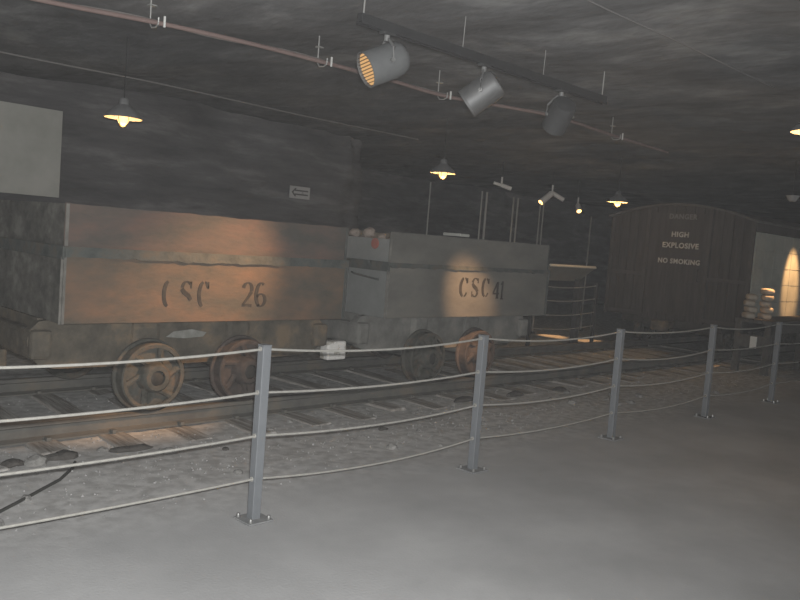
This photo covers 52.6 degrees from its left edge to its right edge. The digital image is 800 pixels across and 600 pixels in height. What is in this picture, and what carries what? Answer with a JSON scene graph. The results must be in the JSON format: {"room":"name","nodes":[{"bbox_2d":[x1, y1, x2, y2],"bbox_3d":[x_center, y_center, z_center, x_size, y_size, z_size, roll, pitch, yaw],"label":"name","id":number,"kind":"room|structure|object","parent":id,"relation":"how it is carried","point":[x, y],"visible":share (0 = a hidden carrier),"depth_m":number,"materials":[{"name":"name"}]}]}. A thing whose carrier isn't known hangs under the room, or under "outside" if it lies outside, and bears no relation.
{"room":"mining museum","nodes":[
{"label":"mining museum","id":0,"kind":"room"},
{"bbox_2d":[0,71,624,304],"bbox_3d":[-0.866,-1.468,17.310,4.468,4.050,35.704,7,5,32],"label":"wall","id":1,"kind":"structure","parent":0,"point":[184,156],"depth_m":12.03,"materials":[{"name":"stone"}]},
{"bbox_2d":[0,101,62,197],"bbox_3d":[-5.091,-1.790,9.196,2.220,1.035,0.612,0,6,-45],"label":"board","id":2,"kind":"object","parent":1,"relation":"attached to","point":[30,136],"visible":1,"depth_m":9.51,"materials":[{"name":"grey"}]},
{"bbox_2d":[287,185,309,199],"bbox_3d":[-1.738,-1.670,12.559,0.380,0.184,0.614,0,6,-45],"label":"arrow sign","id":3,"kind":"object","parent":1,"relation":"attached to","point":[297,192],"visible":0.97,"depth_m":12.34,"materials":[{"name":"grey"}]},
{"bbox_2d":[0,304,799,599],"bbox_3d":[4.825,1.160,12.132,36.000,0.037,22.000,0,6,-45],"label":"floor","id":4,"kind":"structure","parent":0,"point":[684,506],"depth_m":5.18,"materials":[{"name":"concrete"}]},
{"bbox_2d":[0,462,9,471],"bbox_3d":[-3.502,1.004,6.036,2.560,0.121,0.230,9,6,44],"label":"stone","id":5,"kind":"object","parent":4,"relation":"on","point":[2,468],"visible":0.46,"depth_m":5.21,"materials":[{"name":"grey stone"}]},
{"bbox_2d":[0,458,23,467],"bbox_3d":[-2.541,1.074,5.306,0.160,0.064,0.096,0,6,-45],"label":"stone","id":6,"kind":"object","parent":4,"relation":"on","point":[13,462],"visible":0.92,"depth_m":5.28,"materials":[{"name":"stone"}]},
{"bbox_2d":[22,494,31,500],"bbox_3d":[-2.186,1.158,4.728,0.055,0.041,0.076,1,6,-42],"label":"stone","id":7,"kind":"object","parent":4,"relation":"on","point":[28,497],"visible":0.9,"depth_m":4.71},
{"bbox_2d":[0,406,71,454],"bbox_3d":[-3.274,0.977,6.579,0.230,0.119,2.560,0,6,-44],"label":"sleeper","id":8,"kind":"object","parent":4,"relation":"on","point":[41,447],"visible":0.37,"depth_m":5.78,"materials":[{"name":"brown wood"}]},
{"bbox_2d":[23,454,48,466],"bbox_3d":[-2.416,1.076,5.376,0.180,0.106,0.109,0,6,-45],"label":"stone","id":9,"kind":"object","parent":4,"relation":"on","point":[35,460],"visible":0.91,"depth_m":5.34,"materials":[{"name":"stone"}]},
{"bbox_2d":[44,449,78,460],"bbox_3d":[-2.332,1.082,5.559,0.260,0.089,0.129,0,6,-45],"label":"stone","id":10,"kind":"object","parent":4,"relation":"on","point":[61,455],"visible":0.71,"depth_m":5.53,"materials":[{"name":"stone"}]},
{"bbox_2d":[29,393,146,447],"bbox_3d":[-2.786,1.000,6.864,0.225,0.123,2.560,1,6,-42],"label":"sleeper","id":11,"kind":"object","parent":4,"relation":"on","point":[53,402],"visible":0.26,"depth_m":6.87,"materials":[{"name":"brown wood"}]},
{"bbox_2d":[96,446,108,451],"bbox_3d":[-2.151,1.081,5.847,0.069,0.042,0.059,7,5,29],"label":"stone","id":12,"kind":"object","parent":4,"relation":"on","point":[102,448],"visible":0.99,"depth_m":5.83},
{"bbox_2d":[108,444,152,452],"bbox_3d":[-1.958,1.089,5.894,0.338,0.068,0.085,0,6,-45],"label":"stone","id":13,"kind":"object","parent":4,"relation":"on","point":[139,447],"visible":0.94,"depth_m":5.86,"materials":[{"name":"stone"}]},
{"bbox_2d":[87,389,212,440],"bbox_3d":[-2.415,1.009,7.262,0.227,0.120,2.560,1,6,-43],"label":"sleeper","id":14,"kind":"object","parent":4,"relation":"on","point":[188,432],"visible":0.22,"depth_m":6.57,"materials":[{"name":"brown wood"}]},
{"bbox_2d":[163,447,175,454],"bbox_3d":[-1.681,1.103,5.886,0.100,0.060,0.086,3,4,-15],"label":"stone","id":15,"kind":"object","parent":4,"relation":"on","point":[166,448],"visible":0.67,"depth_m":5.87,"materials":[{"name":"stone"}]},
{"bbox_2d":[172,392,276,433],"bbox_3d":[-1.962,1.009,7.579,0.230,0.121,2.560,1,6,-43],"label":"sleeper","id":16,"kind":"object","parent":4,"relation":"on","point":[242,424],"visible":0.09,"depth_m":6.93,"materials":[{"name":"brown wood"}]},
{"bbox_2d":[233,469,242,474],"bbox_3d":[-1.103,1.173,5.510,0.068,0.043,0.057,4,4,-5],"label":"stone","id":17,"kind":"object","parent":4,"relation":"on","point":[236,471],"visible":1,"depth_m":5.49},
{"bbox_2d":[233,344,273,526],"bbox_3d":[-0.805,0.758,4.623,0.170,1.018,0.170,0,6,-45],"label":"fence post","id":18,"kind":"object","parent":4,"relation":"on","point":[253,516],"visible":1,"depth_m":4.60,"materials":[{"name":"silver metal"}]},
{"bbox_2d":[0,324,799,368],"bbox_3d":[1.971,0.311,7.334,11.731,0.061,0.014,0,6,-45],"label":"cable","id":19,"kind":"object","parent":18,"relation":"attached to","point":[414,347],"visible":1,"depth_m":4.79,"materials":[{"name":"metal"}]},
{"bbox_2d":[0,380,799,528],"bbox_3d":[1.912,1.060,7.390,11.730,0.065,0.014,0,6,-45],"label":"cable","id":20,"kind":"object","parent":18,"relation":"attached to","point":[397,459],"visible":1,"depth_m":4.90,"materials":[{"name":"metal"}]},
{"bbox_2d":[183,382,331,425],"bbox_3d":[-1.609,1.011,7.997,2.560,0.119,0.230,8,6,42],"label":"sleeper","id":21,"kind":"object","parent":4,"relation":"on","point":[303,418],"visible":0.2,"depth_m":7.35,"materials":[{"name":"brown wood"}]},
{"bbox_2d":[269,385,376,419],"bbox_3d":[-1.195,1.018,8.356,2.560,0.123,0.225,9,6,44],"label":"sleeper","id":22,"kind":"object","parent":4,"relation":"on","point":[341,411],"visible":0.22,"depth_m":7.66,"materials":[{"name":"brown wood"}]},
{"bbox_2d":[270,375,405,411],"bbox_3d":[-0.946,0.991,8.876,2.560,0.120,0.228,8,6,43],"label":"sleeper","id":23,"kind":"object","parent":4,"relation":"on","point":[384,405],"visible":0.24,"depth_m":8.80,"materials":[{"name":"brown wood"}]},
{"bbox_2d":[309,372,447,409],"bbox_3d":[-0.460,1.016,9.160,0.230,0.121,2.560,0,6,-44],"label":"sleeper","id":24,"kind":"object","parent":4,"relation":"on","point":[420,402],"visible":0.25,"depth_m":9.13,"materials":[{"name":"brown wood"}]},
{"bbox_2d":[0,331,762,396],"bbox_3d":[0.608,0.797,11.396,23.000,0.145,0.210,0,6,-45],"label":"rail","id":25,"kind":"object","parent":4,"relation":"on","point":[10,387],"visible":0.63,"depth_m":9.78,"materials":[{"name":"metal"}]},
{"bbox_2d":[378,427,388,430],"bbox_3d":[-0.142,1.134,7.107,0.117,0.042,0.054,0,6,-45],"label":"stone","id":26,"kind":"object","parent":4,"relation":"on","point":[379,428],"visible":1,"depth_m":7.08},
{"bbox_2d":[385,443,397,449],"bbox_3d":[-0.064,1.181,6.512,0.109,0.064,0.083,5,4,11],"label":"stone","id":27,"kind":"object","parent":4,"relation":"on","point":[391,446],"visible":0.98,"depth_m":6.49,"materials":[{"name":"stone"}]},
{"bbox_2d":[0,344,794,446],"bbox_3d":[1.732,0.970,10.275,23.000,0.145,0.175,0,6,-45],"label":"rail","id":28,"kind":"object","parent":4,"relation":"on","point":[21,432],"visible":0.91,"depth_m":7.50,"materials":[{"name":"metal"}]},
{"bbox_2d":[0,199,348,410],"bbox_3d":[-2.164,0.017,7.374,3.525,1.621,2.012,0,6,-45],"label":"car","id":29,"kind":"object","parent":28,"relation":"on","point":[79,283],"visible":0.94,"depth_m":6.43,"materials":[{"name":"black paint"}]},
{"bbox_2d":[313,230,549,382],"bbox_3d":[0.203,0.025,9.748,3.230,1.622,2.012,0,6,-45],"label":"car","id":30,"kind":"object","parent":28,"relation":"on","point":[404,289],"visible":0.8,"depth_m":8.69,"materials":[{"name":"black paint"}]},
{"bbox_2d":[371,238,378,248],"bbox_3d":[-0.253,-0.570,8.138,0.012,0.110,0.110,0,6,-45],"label":"light","id":31,"kind":"object","parent":30,"relation":"attached to","point":[374,241],"depth_m":8.13,"materials":[{"name":"paint"}]},
{"bbox_2d":[443,232,469,236],"bbox_3d":[0.612,-0.709,8.799,0.160,0.033,0.250,0,6,-45],"label":"board offcut","id":32,"kind":"object","parent":30,"relation":"on","point":[444,233],"visible":1,"depth_m":8.73,"materials":[{"name":"wood"}]},
{"bbox_2d":[604,203,799,351],"bbox_3d":[6.409,-0.421,15.904,5.290,2.565,2.790,0,6,-45],"label":"boxcar","id":33,"kind":"object","parent":28,"relation":"on","point":[672,266],"visible":0.77,"depth_m":14.28,"materials":[{"name":"brown wood"}]},
{"bbox_2d":[0,352,795,534],"bbox_3d":[0.783,1.066,9.101,13.014,0.043,3.170,0,6,-45],"label":"gravel","id":34,"kind":"object","parent":4,"relation":"on","point":[648,352],"visible":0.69,"depth_m":7.36,"materials":[{"name":"gravel"}]},
{"bbox_2d":[0,461,75,512],"bbox_3d":[-2.248,1.151,4.641,0.139,0.029,1.684,5,4,7],"label":"hose","id":35,"kind":"object","parent":34,"relation":"on","point":[66,473],"visible":0.84,"depth_m":4.85,"materials":[{"name":"grey rubber"}]},
{"bbox_2d":[344,369,460,399],"bbox_3d":[-0.176,0.989,9.647,0.230,0.119,2.560,1,6,-43],"label":"sleeper","id":36,"kind":"object","parent":4,"relation":"on","point":[364,373],"visible":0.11,"depth_m":9.62,"materials":[{"name":"brown wood"}]},
{"bbox_2d":[426,182,430,234],"bbox_3d":[0.423,-0.681,13.988,0.140,2.700,0.140,0,6,-45],"label":"pole","id":37,"kind":"object","parent":4,"relation":"on","point":[430,182],"visible":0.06,"depth_m":13.91,"materials":[{"name":"metal"}]},
{"bbox_2d":[384,369,513,400],"bbox_3d":[0.328,1.025,9.916,0.224,0.123,2.560,0,6,-44],"label":"sleeper","id":38,"kind":"object","parent":4,"relation":"on","point":[486,394],"visible":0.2,"depth_m":9.17,"materials":[{"name":"brown wood"}]},
{"bbox_2d":[453,396,472,402],"bbox_3d":[0.672,1.073,8.673,0.334,0.074,0.115,0,6,-45],"label":"stone","id":39,"kind":"object","parent":4,"relation":"on","point":[461,399],"visible":0.9,"depth_m":8.63,"materials":[{"name":"stone"}]},
{"bbox_2d":[456,334,488,473],"bbox_3d":[0.580,0.763,6.009,0.170,1.018,0.170,0,6,-45],"label":"fence post","id":40,"kind":"object","parent":4,"relation":"on","point":[472,467],"visible":1,"depth_m":5.99,"materials":[{"name":"silver metal"}]},
{"bbox_2d":[478,191,482,238],"bbox_3d":[1.411,-0.667,14.980,0.140,2.680,0.140,0,6,-45],"label":"pole","id":41,"kind":"object","parent":4,"relation":"on","point":[482,191],"visible":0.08,"depth_m":14.90,"materials":[{"name":"metal"}]},
{"bbox_2d":[482,192,487,239],"bbox_3d":[1.510,-0.667,15.079,0.140,2.680,0.140,0,6,-45],"label":"pole","id":42,"kind":"object","parent":4,"relation":"on","point":[486,199],"visible":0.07,"depth_m":15.00,"materials":[{"name":"metal"}]},
{"bbox_2d":[439,370,536,394],"bbox_3d":[0.661,1.011,10.352,0.227,0.120,2.560,0,6,-44],"label":"sleeper","id":43,"kind":"object","parent":4,"relation":"on","point":[444,373],"visible":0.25,"depth_m":9.65,"materials":[{"name":"brown wood"}]},
{"bbox_2d":[443,363,570,393],"bbox_3d":[1.126,1.029,10.657,0.230,0.121,2.560,0,6,-44],"label":"sleeper","id":44,"kind":"object","parent":4,"relation":"on","point":[548,388],"visible":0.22,"depth_m":10.03,"materials":[{"name":"brown wood"}]},
{"bbox_2d":[509,197,514,241],"bbox_3d":[2.088,-0.655,15.660,0.140,2.660,0.140,0,6,-45],"label":"pole","id":45,"kind":"object","parent":4,"relation":"on","point":[513,197],"visible":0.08,"depth_m":15.59,"materials":[{"name":"metal"}]},
{"bbox_2d":[506,390,523,396],"bbox_3d":[1.316,1.083,9.274,0.290,0.078,0.110,0,6,-45],"label":"stone","id":46,"kind":"object","parent":4,"relation":"on","point":[514,393],"visible":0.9,"depth_m":9.22,"materials":[{"name":"stone"}]},
{"bbox_2d":[514,198,518,241],"bbox_3d":[2.187,-0.655,15.759,0.140,2.660,0.140,0,6,-45],"label":"pole","id":47,"kind":"object","parent":4,"relation":"on","point":[517,198],"visible":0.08,"depth_m":15.68,"materials":[{"name":"metal"}]},
{"bbox_2d":[525,316,531,345],"bbox_3d":[2.195,0.254,13.629,0.170,1.150,0.170,0,6,-45],"label":"fence post","id":48,"kind":"object","parent":4,"relation":"on","point":[528,336],"visible":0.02,"depth_m":13.62,"materials":[{"name":"metal"}]},
{"bbox_2d":[531,325,591,329],"bbox_3d":[2.882,0.496,14.355,2.001,0.065,0.017,0,6,-45],"label":"cable","id":49,"kind":"object","parent":48,"relation":"attached to","point":[590,325],"visible":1,"depth_m":14.34,"materials":[{"name":"metal"}]},
{"bbox_2d":[546,312,593,315],"bbox_3d":[2.902,0.247,14.336,2.001,0.065,0.017,0,6,-45],"label":"cable","id":50,"kind":"object","parent":48,"relation":"attached to","point":[590,312],"visible":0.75,"depth_m":14.45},
{"bbox_2d":[547,298,594,301],"bbox_3d":[2.921,-0.001,14.318,2.001,0.065,0.017,0,6,-45],"label":"cable","id":51,"kind":"object","parent":48,"relation":"attached to","point":[594,298],"visible":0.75,"depth_m":14.46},
{"bbox_2d":[548,286,594,287],"bbox_3d":[2.940,-0.240,14.300,2.001,0.065,0.017,0,6,-45],"label":"cable","id":52,"kind":"object","parent":48,"relation":"attached to","point":[548,286],"visible":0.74,"depth_m":14.40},
{"bbox_2d":[531,203,540,333],"bbox_3d":[2.708,-0.633,16.285,0.140,2.620,0.140,0,6,-45],"label":"pole","id":53,"kind":"object","parent":4,"relation":"on","point":[540,203],"visible":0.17,"depth_m":16.21,"materials":[{"name":"metal"}]},
{"bbox_2d":[531,204,544,332],"bbox_3d":[2.792,-0.632,16.370,0.140,2.620,0.140,0,6,-45],"label":"pole","id":54,"kind":"object","parent":4,"relation":"on","point":[532,331],"visible":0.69,"depth_m":16.31,"materials":[{"name":"metal"}]},
{"bbox_2d":[490,365,587,387],"bbox_3d":[1.417,1.003,11.136,2.560,0.119,0.230,9,6,44],"label":"sleeper","id":55,"kind":"object","parent":4,"relation":"on","point":[564,382],"visible":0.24,"depth_m":10.43,"materials":[{"name":"brown wood"}]},
{"bbox_2d":[493,360,610,384],"bbox_3d":[1.811,1.015,11.516,2.560,0.123,0.225,9,6,44],"label":"sleeper","id":56,"kind":"object","parent":4,"relation":"on","point":[494,361],"visible":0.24,"depth_m":11.43,"materials":[{"name":"brown wood"}]},
{"bbox_2d":[552,387,566,390],"bbox_3d":[1.940,1.097,9.846,0.259,0.080,0.116,0,6,-45],"label":"stone","id":57,"kind":"object","parent":4,"relation":"on","point":[555,388],"visible":0.8,"depth_m":9.79,"materials":[{"name":"stone"}]},
{"bbox_2d":[548,264,595,342],"bbox_3d":[2.881,0.096,14.393,1.450,1.460,0.377,0,6,-45],"label":"panel","id":58,"kind":"object","parent":4,"relation":"on","point":[558,272],"visible":0.77,"depth_m":14.67,"materials":[{"name":"beige"}]},
{"bbox_2d":[504,357,639,382],"bbox_3d":[2.274,1.022,11.823,2.560,0.120,0.228,8,6,43],"label":"sleeper","id":59,"kind":"object","parent":4,"relation":"on","point":[511,358],"visible":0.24,"depth_m":11.86,"materials":[{"name":"brown wood"}]},
{"bbox_2d":[567,399,576,403],"bbox_3d":[1.920,1.141,9.027,0.096,0.061,0.088,4,4,-12],"label":"stone","id":60,"kind":"object","parent":4,"relation":"on","point":[570,401],"visible":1,"depth_m":8.99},
{"bbox_2d":[527,355,643,378],"bbox_3d":[2.519,1.004,12.347,0.230,0.121,2.560,0,6,-44],"label":"sleeper","id":61,"kind":"object","parent":4,"relation":"on","point":[532,356],"visible":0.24,"depth_m":12.30,"materials":[{"name":"brown wood"}]},
{"bbox_2d":[579,217,591,330],"bbox_3d":[4.052,-0.568,17.642,0.140,2.500,0.140,0,6,-45],"label":"pole","id":62,"kind":"object","parent":4,"relation":"on","point":[580,329],"visible":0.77,"depth_m":17.64,"materials":[{"name":"metal"}]},
{"bbox_2d":[589,283,598,341],"bbox_3d":[3.607,0.259,15.045,0.170,1.150,0.170,0,6,-45],"label":"fence post","id":63,"kind":"object","parent":4,"relation":"on","point":[596,287],"visible":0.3,"depth_m":15.02,"materials":[{"name":"metal"}]},
{"bbox_2d":[547,354,668,376],"bbox_3d":[2.983,1.030,12.653,2.560,0.119,0.230,9,6,44],"label":"sleeper","id":64,"kind":"object","parent":4,"relation":"on","point":[551,355],"visible":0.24,"depth_m":12.71,"materials":[{"name":"brown wood"}]},
{"bbox_2d":[598,328,624,440],"bbox_3d":[1.979,0.768,7.414,0.170,1.018,0.170,0,6,-45],"label":"fence post","id":65,"kind":"object","parent":4,"relation":"on","point":[619,345],"visible":1,"depth_m":7.39,"materials":[{"name":"silver metal"}]},
{"bbox_2d":[564,353,689,375],"bbox_3d":[3.426,1.043,12.984,0.224,0.123,2.560,0,6,-43],"label":"sleeper","id":66,"kind":"object","parent":4,"relation":"on","point":[575,354],"visible":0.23,"depth_m":12.93,"materials":[{"name":"brown wood"}]},
{"bbox_2d":[584,351,704,373],"bbox_3d":[3.794,1.036,13.385,0.227,0.120,2.560,1,6,-43],"label":"sleeper","id":67,"kind":"object","parent":4,"relation":"on","point":[590,352],"visible":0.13,"depth_m":12.74,"materials":[{"name":"brown wood"}]},
{"bbox_2d":[600,350,703,368],"bbox_3d":[4.205,1.046,13.743,0.230,0.121,2.560,1,6,-43],"label":"sleeper","id":68,"kind":"object","parent":4,"relation":"on","point":[600,350],"visible":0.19,"depth_m":13.67,"materials":[{"name":"brown wood"}]},
{"bbox_2d":[613,349,730,368],"bbox_3d":[4.529,1.038,14.190,2.560,0.119,0.230,8,6,42],"label":"sleeper","id":69,"kind":"object","parent":4,"relation":"on","point":[721,366],"visible":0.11,"depth_m":14.17,"materials":[{"name":"brown wood"}]},
{"bbox_2d":[633,348,741,365],"bbox_3d":[4.873,1.033,14.620,0.224,0.123,2.560,0,6,-44],"label":"sleeper","id":70,"kind":"object","parent":4,"relation":"on","point":[719,362],"visible":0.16,"depth_m":14.49,"materials":[{"name":"brown wood"}]},
{"bbox_2d":[651,346,757,364],"bbox_3d":[5.303,1.036,14.960,0.227,0.120,2.560,1,6,-43],"label":"sleeper","id":71,"kind":"object","parent":4,"relation":"on","point":[651,346],"visible":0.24,"depth_m":14.95,"materials":[{"name":"brown wood"}]},
{"bbox_2d":[694,324,717,418],"bbox_3d":[3.364,0.773,8.802,0.170,1.018,0.170,0,6,-45],"label":"fence post","id":72,"kind":"object","parent":4,"relation":"on","point":[713,331],"visible":1,"depth_m":8.78,"materials":[{"name":"silver metal"}]},
{"bbox_2d":[660,345,760,361],"bbox_3d":[5.603,1.012,15.429,0.230,0.121,2.560,0,6,-45],"label":"sleeper","id":73,"kind":"object","parent":4,"relation":"on","point":[665,346],"visible":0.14,"depth_m":15.39,"materials":[{"name":"brown wood"}]},
{"bbox_2d":[730,316,799,375],"bbox_3d":[7.097,0.744,14.359,4.440,0.855,0.572,0,6,-45],"label":"dock","id":74,"kind":"object","parent":4,"relation":"on","point":[740,339],"visible":0.88,"depth_m":12.96,"materials":[{"name":"brown wood"}]},
{"bbox_2d":[741,312,754,318],"bbox_3d":[5.617,0.245,13.043,0.176,0.104,0.302,5,4,8],"label":"sack","id":75,"kind":"object","parent":74,"relation":"on","point":[748,315],"visible":0.95,"depth_m":12.92,"materials":[{"name":"fabric"}]},
{"bbox_2d":[744,306,757,312],"bbox_3d":[5.647,0.149,13.029,0.178,0.106,0.300,5,4,7],"label":"sack","id":76,"kind":"object","parent":75,"relation":"on","point":[752,309],"visible":0.91,"depth_m":12.91,"materials":[{"name":"fabric"}]},
{"bbox_2d":[743,299,755,305],"bbox_3d":[5.625,0.047,13.019,0.176,0.104,0.302,6,5,20],"label":"sack","id":77,"kind":"object","parent":76,"relation":"on","point":[746,302],"visible":0.98,"depth_m":12.89,"materials":[{"name":"fabric"}]},
{"bbox_2d":[746,293,757,299],"bbox_3d":[5.653,-0.050,13.006,0.178,0.106,0.300,6,4,18],"label":"sack","id":78,"kind":"object","parent":77,"relation":"on","point":[749,296],"visible":1,"depth_m":12.88,"materials":[{"name":"fabric"}]},
{"bbox_2d":[757,312,771,319],"bbox_3d":[5.933,0.261,13.176,0.178,0.106,0.300,5,4,6],"label":"sack","id":79,"kind":"object","parent":74,"relation":"on","point":[760,315],"visible":0.98,"depth_m":13.06,"materials":[{"name":"fabric"}]},
{"bbox_2d":[760,307,773,313],"bbox_3d":[5.966,0.163,13.166,0.176,0.104,0.302,5,4,9],"label":"sack","id":80,"kind":"object","parent":79,"relation":"on","point":[769,310],"visible":0.94,"depth_m":13.04,"materials":[{"name":"fabric"}]},
{"bbox_2d":[759,300,771,306],"bbox_3d":[5.940,0.062,13.152,0.178,0.106,0.300,6,5,21],"label":"sack","id":81,"kind":"object","parent":80,"relation":"on","point":[762,303],"visible":0.94,"depth_m":13.03,"materials":[{"name":"fabric"}]},
{"bbox_2d":[761,294,773,300],"bbox_3d":[5.972,-0.036,13.143,0.176,0.104,0.302,6,4,15],"label":"sack","id":82,"kind":"object","parent":81,"relation":"on","point":[764,297],"visible":0.98,"depth_m":13.02,"materials":[{"name":"fabric"}]},
{"bbox_2d":[760,288,774,294],"bbox_3d":[5.975,-0.137,13.155,0.178,0.106,0.300,5,4,5],"label":"sack","id":83,"kind":"object","parent":82,"relation":"on","point":[766,291],"visible":1,"depth_m":13.04,"materials":[{"name":"fabric"}]},
{"bbox_2d":[762,322,782,403],"bbox_3d":[4.700,0.778,10.137,0.170,1.018,0.170,0,6,-45],"label":"fence post","id":84,"kind":"object","parent":4,"relation":"on","point":[770,399],"visible":1,"depth_m":10.11,"materials":[{"name":"silver metal"}]},
{"bbox_2d":[0,0,799,222],"bbox_3d":[5.086,-2.148,11.885,36.000,0.192,22.000,0,6,-45],"label":"ceiling","id":85,"kind":"structure","parent":0,"point":[727,137],"depth_m":8.19,"materials":[{"name":"stone"}]},
{"bbox_2d":[104,37,142,126],"bbox_3d":[-2.483,-1.998,7.315,0.340,0.854,0.340,0,6,-45],"label":"pendant lamp","id":86,"kind":"object","parent":85,"relation":"hanging from","point":[123,112],"visible":0.98,"depth_m":7.29,"materials":[{"name":"grey metal"}]},
{"bbox_2d":[147,0,165,27],"bbox_3d":[-1.768,-2.174,5.882,0.162,0.399,0.061,8,5,38],"label":"hanger","id":87,"kind":"object","parent":85,"relation":"hanging from","point":[151,5],"visible":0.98,"depth_m":5.88,"materials":[{"name":"grey"}]},
{"bbox_2d":[30,0,668,153],"bbox_3d":[-0.587,-2.018,7.061,11.252,0.062,0.505,1,6,-40],"label":"pipe","id":88,"kind":"object","parent":87,"relation":"hanging from","point":[50,2],"visible":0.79,"depth_m":6.42,"materials":[{"name":"metal"}]},
{"bbox_2d":[0,51,418,139],"bbox_3d":[-2.419,-2.443,9.486,0.262,0.048,8.002,9,6,44],"label":"wire","id":89,"kind":"object","parent":85,"relation":"attached to","point":[0,51],"visible":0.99,"depth_m":9.31,"materials":[{"name":"grey"}]},
{"bbox_2d":[315,36,332,66],"bbox_3d":[-0.635,-2.153,6.798,0.162,0.399,0.061,8,5,38],"label":"hanger","id":90,"kind":"object","parent":85,"relation":"hanging from","point":[318,46],"visible":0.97,"depth_m":6.82,"materials":[{"name":"grey"}]},
{"bbox_2d":[430,118,455,178],"bbox_3d":[0.584,-1.991,10.456,0.340,0.854,0.340,0,6,-45],"label":"pendant lamp","id":91,"kind":"object","parent":85,"relation":"hanging from","point":[443,169],"visible":1,"depth_m":10.42,"materials":[{"name":"beige"}]},
{"bbox_2d":[436,70,451,99],"bbox_3d":[0.431,-2.145,7.877,0.162,0.399,0.061,8,5,38],"label":"hanger","id":92,"kind":"object","parent":85,"relation":"hanging from","point":[438,82],"visible":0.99,"depth_m":7.89,"materials":[{"name":"grey"}]},
{"bbox_2d":[356,0,606,104],"bbox_3d":[0.798,-1.948,6.168,2.950,0.396,0.060,0,6,-45],"label":"track","id":93,"kind":"object","parent":85,"relation":"hanging from","point":[363,19],"visible":0.86,"depth_m":5.88,"materials":[{"name":"grey"}]},
{"bbox_2d":[356,30,409,87],"bbox_3d":[-0.105,-1.580,5.323,0.352,0.382,0.277,2,5,-27],"label":"spotlight","id":94,"kind":"object","parent":93,"relation":"hanging from","point":[386,62],"visible":0.99,"depth_m":5.25,"materials":[{"name":"grey"}]},
{"bbox_2d":[458,63,504,116],"bbox_3d":[0.608,-1.570,6.043,0.350,0.398,0.263,6,5,21],"label":"spotlight","id":95,"kind":"object","parent":93,"relation":"attached to","point":[485,90],"visible":1,"depth_m":5.96,"materials":[{"name":"grey"}]},
{"bbox_2d":[542,89,575,135],"bbox_3d":[1.335,-1.571,6.771,0.248,0.390,0.329,3,5,-23],"label":"spotlight","id":96,"kind":"object","parent":93,"relation":"attached to","point":[562,109],"visible":0.99,"depth_m":6.70,"materials":[{"name":"grey"}]},
{"bbox_2d":[493,162,511,190],"bbox_3d":[1.996,-2.469,15.553,0.366,0.712,0.080,4,4,0],"label":"light","id":97,"kind":"object","parent":85,"relation":"hanging from","point":[501,184],"visible":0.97,"depth_m":15.55,"materials":[{"name":"white"}]},
{"bbox_2d":[538,174,564,204],"bbox_3d":[3.153,-2.393,16.725,0.577,0.896,0.179,3,4,-18],"label":"light","id":98,"kind":"object","parent":85,"relation":"hanging from","point":[547,196],"visible":0.94,"depth_m":16.70,"materials":[{"name":"white"}]},
{"bbox_2d":[575,180,581,212],"bbox_3d":[3.943,-2.308,17.747,0.120,0.813,0.238,4,4,-3],"label":"light","id":99,"kind":"object","parent":85,"relation":"hanging from","point":[578,206],"visible":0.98,"depth_m":17.74,"materials":[{"name":"white"}]},
{"bbox_2d":[610,117,623,139],"bbox_3d":[2.615,-2.123,9.741,0.162,0.399,0.061,8,5,38],"label":"hanger","id":100,"kind":"object","parent":85,"relation":"hanging from","point":[612,125],"visible":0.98,"depth_m":9.75,"materials":[{"name":"grey"}]},
{"bbox_2d":[607,161,627,206],"bbox_3d":[3.633,-1.970,13.376,0.340,0.854,0.340,0,6,-45],"label":"pendant lamp","id":101,"kind":"object","parent":85,"relation":"hanging from","point":[617,199],"visible":1,"depth_m":13.34,"materials":[{"name":"beige"}]},
{"bbox_2d":[586,0,774,87],"bbox_3d":[2.005,-1.831,5.775,3.400,0.014,0.020,0,6,-44],"label":"wire","id":102,"kind":"object","parent":85,"relation":"attached to","point":[586,0],"visible":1,"depth_m":5.69,"materials":[{"name":"grey"}]},
{"bbox_2d":[786,161,799,201],"bbox_3d":[6.101,-1.836,12.509,0.200,0.635,0.200,0,6,-45],"label":"pendant lamp","id":103,"kind":"object","parent":85,"relation":"hanging from","point":[791,198],"visible":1,"depth_m":12.49,"materials":[{"name":"grey"}]},
{"bbox_2d":[790,122,799,134],"bbox_3d":[3.290,-1.673,6.357,0.340,0.854,0.340,0,6,-45],"label":"pendant lamp","id":104,"kind":"object","parent":85,"relation":"hanging from","point":[796,129],"visible":1,"depth_m":6.41,"materials":[{"name":"beige"}]},
{"bbox_3d":[-2.209,0.752,3.216,0.170,1.018,0.170,0,6,-45],"label":"fence post","id":105,"kind":"object","parent":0,"visible":0},
{"bbox_2d":[0,343,799,422],"bbox_3d":[1.952,0.560,7.352,11.731,0.061,0.014,0,6,-45],"label":"cable","id":106,"kind":"object","parent":105,"relation":"attached to","point":[401,383],"visible":1,"depth_m":4.83,"materials":[{"name":"metal"}]},
{"bbox_2d":[0,361,799,475],"bbox_3d":[1.932,0.806,7.371,11.731,0.057,0.014,0,6,-45],"label":"cable","id":107,"kind":"object","parent":105,"relation":"attached to","point":[404,420],"visible":1,"depth_m":4.85,"materials":[{"name":"metal"}]},
{"bbox_3d":[0.147,-0.335,9.629,2.600,0.788,1.870,0,6,-45],"label":"load","id":108,"kind":"object","parent":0,"visible":0},
{"bbox_2d":[349,228,360,236],"bbox_3d":[-0.479,-0.706,8.524,0.152,0.096,0.106,0,6,-45],"label":"lump","id":109,"kind":"object","parent":108,"relation":"on","point":[353,232],"visible":0.93,"depth_m":8.49,"materials":[{"name":"stone"}]},
{"bbox_2d":[363,227,375,237],"bbox_3d":[-0.322,-0.702,8.452,0.140,0.123,0.118,3,5,-20],"label":"lump","id":110,"kind":"object","parent":108,"relation":"on","point":[369,232],"visible":0.98,"depth_m":8.40,"materials":[{"name":"stone"}]},
{"bbox_2d":[378,234,385,238],"bbox_3d":[-0.185,-0.639,8.256,0.083,0.079,0.110,5,4,6],"label":"lump","id":111,"kind":"object","parent":108,"relation":"on","point":[382,236],"visible":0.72,"depth_m":8.22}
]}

